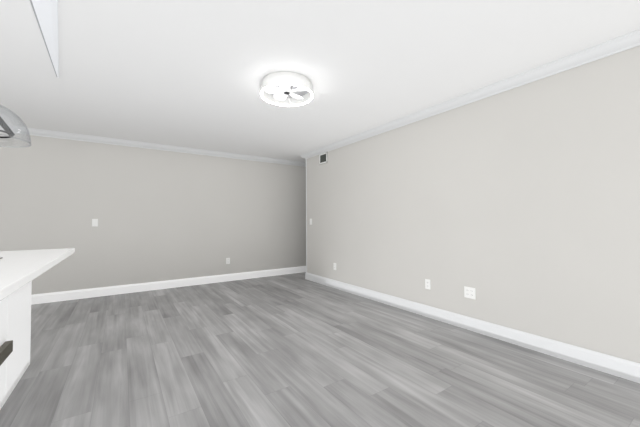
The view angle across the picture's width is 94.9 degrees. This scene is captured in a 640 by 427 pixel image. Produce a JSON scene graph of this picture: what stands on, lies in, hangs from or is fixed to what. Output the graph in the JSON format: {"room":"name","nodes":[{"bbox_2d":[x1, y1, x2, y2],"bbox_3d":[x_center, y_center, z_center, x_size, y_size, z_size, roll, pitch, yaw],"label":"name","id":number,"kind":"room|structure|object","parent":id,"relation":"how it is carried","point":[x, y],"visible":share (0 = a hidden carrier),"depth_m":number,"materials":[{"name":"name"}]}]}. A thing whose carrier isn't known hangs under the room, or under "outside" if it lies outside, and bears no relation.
{"room":"empty living room","nodes":[
{"label":"empty living room","id":0,"kind":"room"},
{"bbox_2d":[30,0,58,76],"bbox_3d":[-1.544,-1.242,1.720,0.327,0.014,2.410,1,-2,-34],"label":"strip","id":1,"kind":"object","parent":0,"point":[45,11],"depth_m":1.91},
{"bbox_2d":[0,132,305,294],"bbox_3d":[-2.781,0.060,5.030,8.480,2.440,0.140,1,-2,-34],"label":"wall","id":2,"kind":"structure","parent":0,"point":[162,215],"depth_m":4.84,"materials":[{"name":"beige paint"}]},
{"bbox_2d":[92,219,97,225],"bbox_3d":[-3.440,0.140,4.493,0.072,0.116,0.009,1,-2,-34],"label":"switch","id":3,"kind":"object","parent":2,"relation":"attached to","point":[94,221],"visible":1,"depth_m":4.49,"materials":[{"name":"white plastic"}]},
{"bbox_2d":[0,125,305,166],"bbox_3d":[-2.723,-1.123,4.965,8.200,0.078,0.088,1,-2,-34],"label":"crown molding","id":4,"kind":"structure","parent":2,"relation":"attached to","point":[18,130],"depth_m":4.80,"materials":[{"name":"white wood"}]},
{"bbox_2d":[31,266,305,304],"bbox_3d":[-2.731,1.210,4.937,8.200,0.134,0.016,1,-2,-34],"label":"baseboard","id":5,"kind":"structure","parent":2,"relation":"attached to","point":[130,288],"depth_m":4.89,"materials":[{"name":"white wood"}]},
{"bbox_2d":[0,0,639,161],"bbox_3d":[-0.064,-1.324,1.026,8.480,0.100,9.880,1,-2,-34],"label":"ceiling","id":6,"kind":"structure","parent":0,"point":[180,73],"depth_m":2.36,"materials":[{"name":"white paint"}]},
{"bbox_2d":[261,71,312,105],"bbox_3d":[-0.312,-1.167,2.777,0.492,0.124,0.492,1,-2,-34],"label":"fan light","id":7,"kind":"object","parent":6,"relation":"attached to","point":[283,88],"visible":1,"depth_m":2.72,"materials":[{"name":"white plastic"}]},
{"bbox_2d":[0,272,639,426],"bbox_3d":[-0.050,1.216,0.964,8.480,0.100,9.880,1,-2,-34],"label":"floor","id":8,"kind":"structure","parent":0,"point":[287,350],"depth_m":2.27,"materials":[{"name":"grey laminate"}]},
{"bbox_2d":[0,248,74,409],"bbox_3d":[-1.306,0.694,0.215,1.230,0.918,4.940,1,-2,-34],"label":"kitchen island","id":9,"kind":"object","parent":8,"relation":"on","point":[18,269],"visible":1,"depth_m":1.90,"materials":[{"name":"white paint"}]},
{"bbox_2d":[307,45,639,362],"bbox_3d":[2.272,-0.038,2.138,0.140,2.440,8.890,1,-2,-34],"label":"wall","id":10,"kind":"structure","parent":0,"point":[526,197],"depth_m":2.74,"materials":[{"name":"beige paint"}]},
{"bbox_2d":[306,159,306,271],"bbox_3d":[-0.266,0.037,5.769,0.004,2.228,0.030,1,-2,-34],"label":"trim","id":11,"kind":"structure","parent":10,"relation":"attached to","point":[306,159],"depth_m":5.76,"materials":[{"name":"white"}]},
{"bbox_2d":[319,152,326,163],"bbox_3d":[0.059,-0.994,5.299,0.012,0.180,0.240,1,-2,-34],"label":"air vent","id":12,"kind":"object","parent":10,"relation":"in","point":[322,157],"visible":1,"depth_m":5.30,"materials":[{"name":"grey metal"}]},
{"bbox_2d":[425,279,430,289],"bbox_3d":[1.273,0.835,3.471,0.008,0.116,0.072,1,-2,-34],"label":"outlet","id":13,"kind":"object","parent":10,"relation":"attached to","point":[427,281],"visible":1,"depth_m":3.47,"materials":[{"name":"white plastic"}]},
{"bbox_2d":[300,29,639,158],"bbox_3d":[2.205,-1.218,2.179,0.228,0.078,8.978,1,-2,-34],"label":"crown molding","id":14,"kind":"structure","parent":10,"relation":"attached to","point":[630,40],"depth_m":2.71,"materials":[{"name":"white wood"}]},
{"bbox_2d":[464,286,475,299],"bbox_3d":[1.556,0.824,3.053,0.008,0.116,0.118,1,-2,-34],"label":"outlet","id":15,"kind":"object","parent":10,"relation":"attached to","point":[469,292],"visible":1,"depth_m":3.05,"materials":[{"name":"white plastic"}]},
{"bbox_2d":[305,272,639,382],"bbox_3d":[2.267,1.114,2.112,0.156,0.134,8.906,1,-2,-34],"label":"baseboard","id":16,"kind":"structure","parent":10,"relation":"attached to","point":[616,366],"depth_m":2.71,"materials":[{"name":"white wood"}]}
]}

